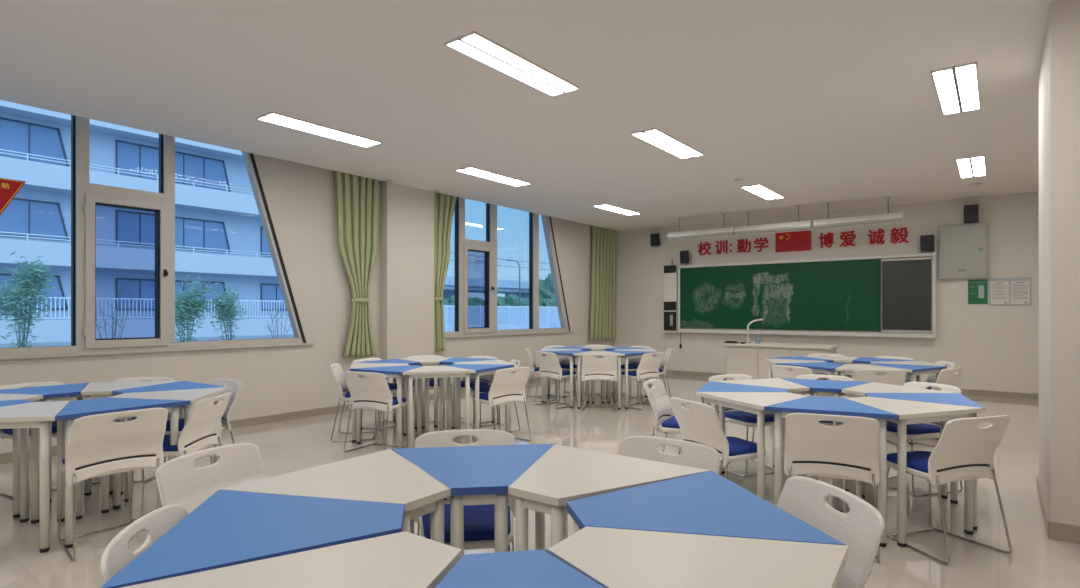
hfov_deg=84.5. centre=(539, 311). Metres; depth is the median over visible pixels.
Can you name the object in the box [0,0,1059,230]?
ceiling
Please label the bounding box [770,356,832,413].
desk
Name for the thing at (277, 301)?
bare shrub
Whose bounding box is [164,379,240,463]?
chair
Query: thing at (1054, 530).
baseboard
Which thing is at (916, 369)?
desk
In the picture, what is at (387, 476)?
desk
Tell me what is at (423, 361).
desk
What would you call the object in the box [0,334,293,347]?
ground
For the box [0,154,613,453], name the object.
wall
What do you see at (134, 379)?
chair
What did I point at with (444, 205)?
curtain
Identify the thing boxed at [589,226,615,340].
curtain
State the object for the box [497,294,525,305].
tree
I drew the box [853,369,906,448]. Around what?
chair
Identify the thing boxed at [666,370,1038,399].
baseboard
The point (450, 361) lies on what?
desk
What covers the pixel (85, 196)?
window
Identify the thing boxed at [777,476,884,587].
chair
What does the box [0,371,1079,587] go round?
floor
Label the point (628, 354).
desk
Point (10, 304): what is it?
young tree
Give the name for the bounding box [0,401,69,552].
desk
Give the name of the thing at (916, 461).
seat cushion
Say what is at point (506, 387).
chair
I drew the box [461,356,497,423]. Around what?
chair
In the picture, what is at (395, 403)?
seat cushion
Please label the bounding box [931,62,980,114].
recessed light
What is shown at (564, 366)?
seat cushion
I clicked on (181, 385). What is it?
desk
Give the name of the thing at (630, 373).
seat cushion
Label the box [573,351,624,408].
desk
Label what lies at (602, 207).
diffuser
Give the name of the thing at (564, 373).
seat cushion
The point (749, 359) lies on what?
desk
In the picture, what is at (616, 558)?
desk
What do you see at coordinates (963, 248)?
upper cabinet
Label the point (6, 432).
apron
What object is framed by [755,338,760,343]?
cup
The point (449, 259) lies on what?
power line
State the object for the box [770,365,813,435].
chair
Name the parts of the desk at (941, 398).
leg, leg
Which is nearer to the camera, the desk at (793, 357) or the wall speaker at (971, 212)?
the desk at (793, 357)
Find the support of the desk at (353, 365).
on the floor
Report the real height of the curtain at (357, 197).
2.637 m
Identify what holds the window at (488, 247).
in the wall at (301, 199)
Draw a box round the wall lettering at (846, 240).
[840,231,855,246]
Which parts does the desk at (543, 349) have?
leg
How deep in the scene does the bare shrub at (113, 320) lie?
12.40 m
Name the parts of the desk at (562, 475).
leg, desk frame, leg, leg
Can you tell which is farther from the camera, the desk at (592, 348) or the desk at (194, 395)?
the desk at (592, 348)
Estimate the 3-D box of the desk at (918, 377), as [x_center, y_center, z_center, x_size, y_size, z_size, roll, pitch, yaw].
[4.035,0.945,6.615,0.595,0.750,0.693,0,0,13]
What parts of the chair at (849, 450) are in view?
slot trim, backrest, sled leg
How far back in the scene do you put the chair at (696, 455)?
2.55 m
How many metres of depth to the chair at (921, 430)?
4.34 m
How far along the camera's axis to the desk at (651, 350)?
8.76 m
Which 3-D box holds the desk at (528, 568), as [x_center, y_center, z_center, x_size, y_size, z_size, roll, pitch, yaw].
[-0.031,0.945,1.119,0.693,0.750,0.595,0,0,-9]
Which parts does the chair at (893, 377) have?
backrest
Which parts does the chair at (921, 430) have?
backrest, sled leg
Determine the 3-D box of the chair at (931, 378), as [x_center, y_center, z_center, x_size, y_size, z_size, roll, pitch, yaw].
[4.234,0.934,6.570,0.526,0.768,0.476,0,0,13]
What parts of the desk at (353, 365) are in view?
leg, leg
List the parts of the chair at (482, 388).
sled leg, sled leg, backrest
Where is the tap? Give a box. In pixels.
[745,319,762,342]
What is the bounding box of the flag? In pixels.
[775,230,810,252]
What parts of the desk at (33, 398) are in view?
leg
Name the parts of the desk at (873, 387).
leg, desk frame, leg, leg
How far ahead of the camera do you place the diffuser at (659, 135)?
6.28 m
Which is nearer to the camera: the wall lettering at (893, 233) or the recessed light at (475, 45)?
the recessed light at (475, 45)
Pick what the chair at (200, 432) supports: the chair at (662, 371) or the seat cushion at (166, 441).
the seat cushion at (166, 441)
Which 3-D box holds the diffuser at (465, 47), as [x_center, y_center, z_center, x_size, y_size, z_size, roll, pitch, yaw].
[-0.214,-1.788,4.407,0.117,0.006,1.186,0,0,38]
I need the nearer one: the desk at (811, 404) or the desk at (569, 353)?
the desk at (811, 404)
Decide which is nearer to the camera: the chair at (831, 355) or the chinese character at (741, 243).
the chair at (831, 355)
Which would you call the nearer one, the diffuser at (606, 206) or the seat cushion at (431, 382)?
the seat cushion at (431, 382)
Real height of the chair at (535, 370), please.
0.768 m
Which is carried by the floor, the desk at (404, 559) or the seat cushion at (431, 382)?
the desk at (404, 559)
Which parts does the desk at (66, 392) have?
leg, desk frame, leg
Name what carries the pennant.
attached to the window at (85, 196)
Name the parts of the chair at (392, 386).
backrest, sled leg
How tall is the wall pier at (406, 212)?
3.345 m
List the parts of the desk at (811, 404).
leg, desk frame, leg, leg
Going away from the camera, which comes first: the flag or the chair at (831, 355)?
the chair at (831, 355)
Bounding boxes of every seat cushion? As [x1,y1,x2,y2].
[163,434,179,450]
[166,418,183,430]
[345,391,350,397]
[388,383,402,389]
[392,397,405,405]
[413,380,438,385]
[422,504,510,541]
[461,380,488,387]
[472,385,490,391]
[474,392,488,400]
[560,364,576,368]
[562,370,575,375]
[621,364,638,368]
[621,371,636,375]
[662,416,679,428]
[725,411,773,422]
[726,436,756,455]
[887,421,939,433]
[887,451,931,472]
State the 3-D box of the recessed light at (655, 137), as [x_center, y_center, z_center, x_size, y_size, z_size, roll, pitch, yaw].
[1.392,-1.786,6.376,0.280,0.018,1.210,0,0,38]
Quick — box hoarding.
[443,305,560,331]
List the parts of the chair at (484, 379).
backrest, sled leg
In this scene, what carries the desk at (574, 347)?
on the floor
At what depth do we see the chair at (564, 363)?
9.52 m
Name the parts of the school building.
balcony rail, balcony rail, ground railing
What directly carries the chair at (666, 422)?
on the floor
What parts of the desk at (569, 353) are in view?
leg, desk frame, leg, leg, leg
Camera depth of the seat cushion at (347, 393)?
6.08 m
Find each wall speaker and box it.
[650,234,659,245]
[680,250,688,263]
[920,235,933,250]
[964,204,978,222]
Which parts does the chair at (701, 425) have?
backrest, slot trim, sled leg, sled leg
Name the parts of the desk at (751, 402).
desk frame, leg, leg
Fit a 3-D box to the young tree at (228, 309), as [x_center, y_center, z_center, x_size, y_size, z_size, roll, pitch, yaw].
[-7.733,0.415,14.606,1.157,2.413,1.018,0,0,38]
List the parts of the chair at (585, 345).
backrest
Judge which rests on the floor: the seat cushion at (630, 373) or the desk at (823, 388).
the desk at (823, 388)
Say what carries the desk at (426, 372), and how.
on the floor
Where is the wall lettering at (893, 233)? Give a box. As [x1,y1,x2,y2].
[890,227,908,243]
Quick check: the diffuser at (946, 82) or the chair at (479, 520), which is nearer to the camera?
the chair at (479, 520)
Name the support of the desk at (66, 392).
on the floor
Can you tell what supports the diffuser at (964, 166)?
attached to the recessed light at (975, 166)
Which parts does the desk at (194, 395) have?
leg, leg, leg, desk frame, leg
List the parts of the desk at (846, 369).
desk frame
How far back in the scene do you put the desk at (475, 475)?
2.13 m
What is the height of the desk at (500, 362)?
0.750 m
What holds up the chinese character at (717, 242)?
attached to the wall at (996, 347)
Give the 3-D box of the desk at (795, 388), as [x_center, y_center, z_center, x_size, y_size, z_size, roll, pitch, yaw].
[1.830,0.945,4.709,0.693,0.750,0.595,0,0,-20]
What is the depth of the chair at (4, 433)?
4.46 m
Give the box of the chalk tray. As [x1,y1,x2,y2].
[677,331,934,337]
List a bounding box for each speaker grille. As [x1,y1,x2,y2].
[651,235,657,245]
[680,252,686,262]
[965,205,976,220]
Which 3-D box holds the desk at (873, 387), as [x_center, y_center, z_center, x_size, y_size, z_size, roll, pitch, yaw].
[2.532,0.945,4.384,0.595,0.750,0.693,0,0,-20]
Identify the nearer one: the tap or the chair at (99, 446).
the chair at (99, 446)
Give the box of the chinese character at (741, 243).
[737,239,750,252]
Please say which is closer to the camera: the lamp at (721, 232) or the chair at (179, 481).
the chair at (179, 481)
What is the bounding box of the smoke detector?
[969,183,981,186]
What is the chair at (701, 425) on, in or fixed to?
on the floor
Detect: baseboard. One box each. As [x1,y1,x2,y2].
[0,372,576,463]
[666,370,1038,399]
[1037,474,1079,543]
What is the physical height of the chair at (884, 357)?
0.768 m
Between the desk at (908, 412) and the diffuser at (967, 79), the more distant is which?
the diffuser at (967, 79)
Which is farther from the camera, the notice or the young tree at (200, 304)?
the young tree at (200, 304)
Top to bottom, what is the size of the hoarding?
1.900 m
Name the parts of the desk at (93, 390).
leg, desk frame, leg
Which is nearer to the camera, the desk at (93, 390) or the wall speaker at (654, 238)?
the desk at (93, 390)
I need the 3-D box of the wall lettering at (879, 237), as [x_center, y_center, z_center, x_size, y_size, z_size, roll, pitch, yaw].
[5.763,-1.282,10.197,0.260,0.275,0.012,0,0,38]
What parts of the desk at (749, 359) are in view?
panel, panel, panel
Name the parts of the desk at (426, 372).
leg, leg, desk frame, leg, leg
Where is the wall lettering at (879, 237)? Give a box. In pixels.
[867,229,884,244]
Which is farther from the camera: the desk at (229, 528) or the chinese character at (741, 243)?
the chinese character at (741, 243)
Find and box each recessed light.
[256,112,381,147]
[444,31,579,96]
[455,166,531,186]
[593,204,640,214]
[631,128,703,158]
[741,184,784,199]
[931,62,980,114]
[955,155,986,177]
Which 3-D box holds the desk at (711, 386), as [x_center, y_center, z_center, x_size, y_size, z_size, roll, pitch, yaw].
[1.522,0.945,4.425,0.595,0.750,0.693,0,0,25]
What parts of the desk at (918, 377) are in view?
leg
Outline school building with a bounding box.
[0,100,292,343]
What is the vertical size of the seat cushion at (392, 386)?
0.042 m
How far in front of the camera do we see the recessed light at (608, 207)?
10.40 m
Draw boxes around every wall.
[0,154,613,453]
[614,192,1038,393]
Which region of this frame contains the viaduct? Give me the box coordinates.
[443,276,528,299]
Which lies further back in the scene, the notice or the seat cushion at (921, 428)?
the notice
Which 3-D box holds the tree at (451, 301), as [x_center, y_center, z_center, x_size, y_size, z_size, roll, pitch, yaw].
[-10.604,-0.215,75.458,5.532,3.670,5.534,0,0,38]
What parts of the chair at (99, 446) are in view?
sled leg, slot trim, backrest, sled leg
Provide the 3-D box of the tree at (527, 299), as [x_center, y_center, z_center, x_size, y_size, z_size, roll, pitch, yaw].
[-2.380,-0.283,88.809,5.307,3.806,5.702,0,0,15]
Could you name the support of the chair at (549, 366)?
on the floor
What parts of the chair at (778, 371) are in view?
backrest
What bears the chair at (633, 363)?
on the floor
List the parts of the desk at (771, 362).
leg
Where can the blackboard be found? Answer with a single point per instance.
(878, 295)
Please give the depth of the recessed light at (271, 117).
5.83 m
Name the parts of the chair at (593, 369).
sled leg, backrest, sled leg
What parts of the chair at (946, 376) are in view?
sled leg, backrest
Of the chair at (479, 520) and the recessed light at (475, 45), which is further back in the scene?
the recessed light at (475, 45)
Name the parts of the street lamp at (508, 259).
lamp post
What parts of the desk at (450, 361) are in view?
leg, leg, leg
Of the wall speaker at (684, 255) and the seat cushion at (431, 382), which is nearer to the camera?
the seat cushion at (431, 382)
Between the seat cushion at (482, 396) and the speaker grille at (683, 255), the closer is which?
the seat cushion at (482, 396)
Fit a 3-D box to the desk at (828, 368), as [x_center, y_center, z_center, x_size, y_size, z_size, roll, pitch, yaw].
[3.038,0.945,6.445,0.595,0.750,0.693,0,0,-32]
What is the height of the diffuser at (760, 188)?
0.006 m
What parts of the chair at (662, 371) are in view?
sled leg, sled leg, backrest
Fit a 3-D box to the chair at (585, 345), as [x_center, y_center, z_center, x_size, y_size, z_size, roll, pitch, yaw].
[0.922,0.934,9.627,0.476,0.768,0.526,0,0,4]
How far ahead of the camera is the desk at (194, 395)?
4.04 m
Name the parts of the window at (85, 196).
sash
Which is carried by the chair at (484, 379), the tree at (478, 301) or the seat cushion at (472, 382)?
the seat cushion at (472, 382)
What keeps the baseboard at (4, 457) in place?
attached to the wall at (301, 199)
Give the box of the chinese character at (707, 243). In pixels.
[698,242,710,254]
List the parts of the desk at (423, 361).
leg, leg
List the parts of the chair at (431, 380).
backrest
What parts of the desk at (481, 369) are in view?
leg, leg, leg, desk frame, leg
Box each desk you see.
[0,383,88,501]
[0,393,42,505]
[0,399,30,522]
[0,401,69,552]
[56,397,189,547]
[81,381,178,495]
[100,490,404,587]
[111,387,227,508]
[113,381,224,494]
[121,531,461,587]
[220,449,450,543]
[350,363,408,441]
[350,365,422,447]
[356,359,419,429]
[392,444,554,556]
[398,357,453,427]
[403,366,475,447]
[435,549,606,587]
[439,357,498,428]
[444,364,513,441]
[454,360,513,432]
[508,444,709,550]
[540,348,580,401]
[540,350,588,407]
[546,526,848,587]
[547,346,590,395]
[567,470,844,544]
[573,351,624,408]
[576,346,612,396]
[605,347,649,398]
[607,350,653,408]
[614,349,657,400]
[695,381,787,489]
[696,392,808,499]
[712,378,809,476]
[722,342,840,380]
[765,396,897,546]
[766,358,824,379]
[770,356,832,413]
[775,362,843,379]
[780,378,870,485]
[804,356,858,375]
[835,364,911,377]
[842,382,953,498]
[845,397,984,546]
[853,357,914,363]
[865,393,984,529]
[869,363,946,444]
[871,361,942,381]
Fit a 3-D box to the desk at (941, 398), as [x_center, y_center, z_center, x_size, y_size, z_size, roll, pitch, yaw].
[2.515,0.945,3.965,0.595,0.750,0.693,0,0,25]
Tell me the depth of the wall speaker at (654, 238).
12.53 m
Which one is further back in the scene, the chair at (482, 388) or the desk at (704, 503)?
the chair at (482, 388)
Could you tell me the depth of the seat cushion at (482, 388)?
6.58 m
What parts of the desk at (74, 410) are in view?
leg, leg, leg, desk frame, leg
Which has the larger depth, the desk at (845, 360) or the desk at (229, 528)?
the desk at (845, 360)
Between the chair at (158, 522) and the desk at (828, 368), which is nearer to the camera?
the chair at (158, 522)
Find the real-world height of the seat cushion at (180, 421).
0.042 m
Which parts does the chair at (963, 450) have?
sled leg, slot trim, backrest, sled leg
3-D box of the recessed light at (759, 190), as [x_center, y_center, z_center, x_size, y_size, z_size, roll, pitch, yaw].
[3.357,-1.786,8.927,0.280,0.018,1.210,0,0,38]
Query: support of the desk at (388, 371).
on the floor
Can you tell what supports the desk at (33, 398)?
on the floor
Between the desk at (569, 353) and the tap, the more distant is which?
the tap
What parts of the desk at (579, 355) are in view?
leg, leg, leg, leg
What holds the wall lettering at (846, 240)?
attached to the wall at (996, 347)
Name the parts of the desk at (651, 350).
leg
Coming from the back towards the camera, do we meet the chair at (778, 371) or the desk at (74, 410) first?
the chair at (778, 371)
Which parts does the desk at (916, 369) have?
leg, desk frame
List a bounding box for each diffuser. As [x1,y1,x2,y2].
[449,40,561,94]
[458,170,519,185]
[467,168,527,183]
[596,206,631,214]
[603,205,637,213]
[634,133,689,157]
[647,130,701,155]
[743,187,772,198]
[753,185,782,197]
[933,69,959,113]
[956,65,978,109]
[957,159,971,176]
[971,157,984,175]
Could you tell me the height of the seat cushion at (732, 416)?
0.042 m
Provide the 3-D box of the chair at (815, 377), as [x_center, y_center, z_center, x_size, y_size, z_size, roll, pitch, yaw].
[2.367,0.934,4.949,0.476,0.768,0.526,0,0,25]
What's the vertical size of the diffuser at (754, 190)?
0.006 m
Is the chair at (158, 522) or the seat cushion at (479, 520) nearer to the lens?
the chair at (158, 522)
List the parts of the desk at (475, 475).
leg, leg, desk frame, leg, leg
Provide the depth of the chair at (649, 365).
8.10 m
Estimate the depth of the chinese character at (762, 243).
11.38 m
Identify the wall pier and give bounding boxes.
[380,181,433,396]
[1039,0,1079,525]
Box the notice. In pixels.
[968,280,987,303]
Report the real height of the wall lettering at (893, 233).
0.275 m
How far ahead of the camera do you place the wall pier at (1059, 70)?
3.43 m
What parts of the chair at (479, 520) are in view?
sled leg, sled leg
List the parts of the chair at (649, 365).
sled leg, sled leg, backrest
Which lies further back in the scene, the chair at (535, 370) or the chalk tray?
the chalk tray
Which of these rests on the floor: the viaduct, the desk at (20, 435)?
the desk at (20, 435)
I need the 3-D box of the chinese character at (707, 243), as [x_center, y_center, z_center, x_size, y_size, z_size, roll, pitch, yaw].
[3.339,-1.282,12.065,0.280,0.275,0.012,0,0,38]
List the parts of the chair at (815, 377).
backrest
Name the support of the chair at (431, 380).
on the floor
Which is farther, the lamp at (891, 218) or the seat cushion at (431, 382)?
the lamp at (891, 218)
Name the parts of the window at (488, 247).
sash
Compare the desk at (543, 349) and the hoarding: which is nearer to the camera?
the desk at (543, 349)
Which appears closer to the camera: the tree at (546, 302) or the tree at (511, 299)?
the tree at (511, 299)
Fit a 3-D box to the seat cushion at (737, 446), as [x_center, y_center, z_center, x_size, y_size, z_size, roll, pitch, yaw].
[1.211,0.861,3.837,0.360,0.042,0.379,0,0,-22]
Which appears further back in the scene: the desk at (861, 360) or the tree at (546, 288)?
the tree at (546, 288)
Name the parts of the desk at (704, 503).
leg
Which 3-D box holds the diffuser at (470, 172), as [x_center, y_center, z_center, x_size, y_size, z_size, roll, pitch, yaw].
[-0.651,-1.788,7.951,0.117,0.006,1.186,0,0,38]
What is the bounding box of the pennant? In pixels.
[0,178,25,214]
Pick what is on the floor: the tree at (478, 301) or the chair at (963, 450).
the chair at (963, 450)
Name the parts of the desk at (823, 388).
desk frame, leg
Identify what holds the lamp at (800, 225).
hanging from the ceiling
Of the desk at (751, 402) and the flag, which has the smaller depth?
the desk at (751, 402)
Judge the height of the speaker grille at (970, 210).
0.236 m
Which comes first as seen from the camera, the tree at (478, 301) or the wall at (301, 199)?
the wall at (301, 199)
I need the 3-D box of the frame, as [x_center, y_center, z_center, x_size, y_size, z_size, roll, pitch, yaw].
[7.184,-0.307,9.092,0.500,0.415,0.026,0,0,38]
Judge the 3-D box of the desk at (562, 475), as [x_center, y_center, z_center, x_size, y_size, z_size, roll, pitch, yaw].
[0.157,0.945,2.112,0.693,0.750,0.595,0,0,37]
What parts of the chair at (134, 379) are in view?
backrest, sled leg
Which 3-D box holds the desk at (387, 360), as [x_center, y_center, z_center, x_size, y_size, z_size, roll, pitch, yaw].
[-1.660,0.945,6.777,0.595,0.750,0.693,0,0,30]
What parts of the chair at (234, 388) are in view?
backrest, sled leg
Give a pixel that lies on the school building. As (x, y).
(220, 236)
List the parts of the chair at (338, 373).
backrest, sled leg, sled leg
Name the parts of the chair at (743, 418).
backrest, sled leg, sled leg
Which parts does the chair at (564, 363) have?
backrest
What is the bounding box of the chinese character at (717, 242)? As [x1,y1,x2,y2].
[715,240,726,253]
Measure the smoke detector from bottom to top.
0.035 m
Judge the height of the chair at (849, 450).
0.768 m
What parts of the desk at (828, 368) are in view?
desk frame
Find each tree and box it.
[0,252,59,347]
[175,275,212,340]
[208,280,249,339]
[443,296,474,305]
[468,297,483,305]
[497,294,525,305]
[524,298,542,305]
[539,273,554,302]
[539,297,556,306]
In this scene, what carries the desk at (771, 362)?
on the floor
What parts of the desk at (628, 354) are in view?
leg, leg, leg, desk frame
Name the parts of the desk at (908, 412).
leg, leg, leg, desk frame, leg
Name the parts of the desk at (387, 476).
leg, desk frame, leg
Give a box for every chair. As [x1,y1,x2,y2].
[0,382,63,497]
[57,408,167,560]
[92,377,173,483]
[101,504,188,581]
[131,392,231,520]
[155,443,268,513]
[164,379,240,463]
[330,363,379,441]
[344,371,407,451]
[353,358,402,429]
[407,355,442,422]
[414,429,514,551]
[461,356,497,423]
[471,359,520,431]
[472,367,530,440]
[525,348,557,400]
[534,351,576,408]
[544,345,576,396]
[581,354,616,410]
[584,345,610,394]
[618,436,719,473]
[621,346,650,397]
[621,352,663,409]
[636,348,672,401]
[644,379,680,451]
[669,397,765,478]
[708,374,773,476]
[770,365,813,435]
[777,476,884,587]
[784,413,879,562]
[795,375,853,425]
[808,354,846,379]
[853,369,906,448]
[876,356,912,382]
[887,382,962,495]
[887,415,1012,564]
[906,367,963,446]
[926,361,954,388]
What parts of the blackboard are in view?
fixed panel, sliding panel, screen rail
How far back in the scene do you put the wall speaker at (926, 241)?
9.59 m
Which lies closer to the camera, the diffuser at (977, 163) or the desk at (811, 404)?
the desk at (811, 404)
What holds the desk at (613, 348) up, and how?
on the floor
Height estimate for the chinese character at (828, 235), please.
0.275 m
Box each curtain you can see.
[334,171,379,357]
[434,192,456,351]
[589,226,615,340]
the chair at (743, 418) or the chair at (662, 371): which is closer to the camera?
the chair at (743, 418)
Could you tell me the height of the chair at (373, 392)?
0.768 m
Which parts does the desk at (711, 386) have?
leg, leg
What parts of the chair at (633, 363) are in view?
backrest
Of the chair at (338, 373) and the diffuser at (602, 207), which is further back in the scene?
the diffuser at (602, 207)
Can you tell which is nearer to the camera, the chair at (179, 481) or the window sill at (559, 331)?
the chair at (179, 481)
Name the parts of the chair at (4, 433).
backrest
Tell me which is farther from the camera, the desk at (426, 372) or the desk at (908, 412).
the desk at (426, 372)
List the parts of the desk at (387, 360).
leg, leg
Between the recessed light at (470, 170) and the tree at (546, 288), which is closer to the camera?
the recessed light at (470, 170)
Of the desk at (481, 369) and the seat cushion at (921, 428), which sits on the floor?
the desk at (481, 369)
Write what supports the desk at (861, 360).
on the floor
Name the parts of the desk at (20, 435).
leg, leg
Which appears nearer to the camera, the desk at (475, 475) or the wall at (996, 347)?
the desk at (475, 475)
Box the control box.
[664,259,678,332]
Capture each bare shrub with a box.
[96,284,133,338]
[263,301,290,337]
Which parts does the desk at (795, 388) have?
leg, leg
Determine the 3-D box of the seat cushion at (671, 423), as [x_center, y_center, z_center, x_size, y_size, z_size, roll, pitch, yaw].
[1.159,0.861,4.612,0.360,0.042,0.379,0,0,28]
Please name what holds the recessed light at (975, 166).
in the ceiling
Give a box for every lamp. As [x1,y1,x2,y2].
[506,259,520,305]
[667,213,736,240]
[734,205,813,235]
[813,196,904,229]
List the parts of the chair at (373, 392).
sled leg, backrest, slot trim, sled leg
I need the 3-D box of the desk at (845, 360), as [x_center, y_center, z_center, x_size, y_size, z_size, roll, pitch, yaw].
[3.623,0.945,7.270,0.693,0.750,0.595,0,0,13]
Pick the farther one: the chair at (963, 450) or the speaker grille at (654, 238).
the speaker grille at (654, 238)
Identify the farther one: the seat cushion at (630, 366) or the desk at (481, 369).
the seat cushion at (630, 366)
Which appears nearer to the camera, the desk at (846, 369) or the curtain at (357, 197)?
the desk at (846, 369)
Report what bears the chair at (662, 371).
on the floor
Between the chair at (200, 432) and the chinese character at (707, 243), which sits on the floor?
the chair at (200, 432)
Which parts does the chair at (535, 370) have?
backrest, sled leg, sled leg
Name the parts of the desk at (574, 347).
leg, leg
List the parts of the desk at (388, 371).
leg, desk frame, leg, leg, leg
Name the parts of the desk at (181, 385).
leg, leg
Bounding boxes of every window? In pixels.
[0,115,305,356]
[444,197,569,336]
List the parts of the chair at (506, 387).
sled leg, slot trim, backrest, sled leg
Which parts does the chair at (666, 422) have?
backrest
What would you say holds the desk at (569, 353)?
on the floor
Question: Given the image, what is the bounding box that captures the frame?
[989,277,1030,304]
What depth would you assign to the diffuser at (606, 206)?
10.40 m
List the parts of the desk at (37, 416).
desk frame, leg, leg, leg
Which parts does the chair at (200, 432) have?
sled leg, slot trim, backrest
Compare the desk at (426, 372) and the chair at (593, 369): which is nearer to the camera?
the desk at (426, 372)
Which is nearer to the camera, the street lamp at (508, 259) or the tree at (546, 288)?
the street lamp at (508, 259)
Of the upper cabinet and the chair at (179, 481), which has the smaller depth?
the chair at (179, 481)
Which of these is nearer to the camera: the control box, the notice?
the notice
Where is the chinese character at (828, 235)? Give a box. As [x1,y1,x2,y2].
[819,232,833,247]
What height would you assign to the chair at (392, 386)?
0.768 m
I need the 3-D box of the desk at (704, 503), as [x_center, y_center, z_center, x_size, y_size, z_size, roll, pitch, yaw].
[0.391,0.945,1.740,0.595,0.750,0.693,0,0,-11]
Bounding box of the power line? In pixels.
[449,259,550,269]
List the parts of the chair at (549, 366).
sled leg, backrest, sled leg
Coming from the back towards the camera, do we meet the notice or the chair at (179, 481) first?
the notice
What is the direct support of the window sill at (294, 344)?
attached to the wall at (301, 199)
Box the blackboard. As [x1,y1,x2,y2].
[677,252,935,337]
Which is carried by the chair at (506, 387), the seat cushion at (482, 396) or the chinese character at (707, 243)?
the seat cushion at (482, 396)
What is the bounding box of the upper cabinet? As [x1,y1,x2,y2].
[939,222,988,279]
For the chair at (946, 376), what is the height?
0.768 m
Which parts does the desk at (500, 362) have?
leg, leg, leg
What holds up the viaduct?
on the ground
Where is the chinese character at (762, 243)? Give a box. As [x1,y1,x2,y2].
[754,237,767,251]

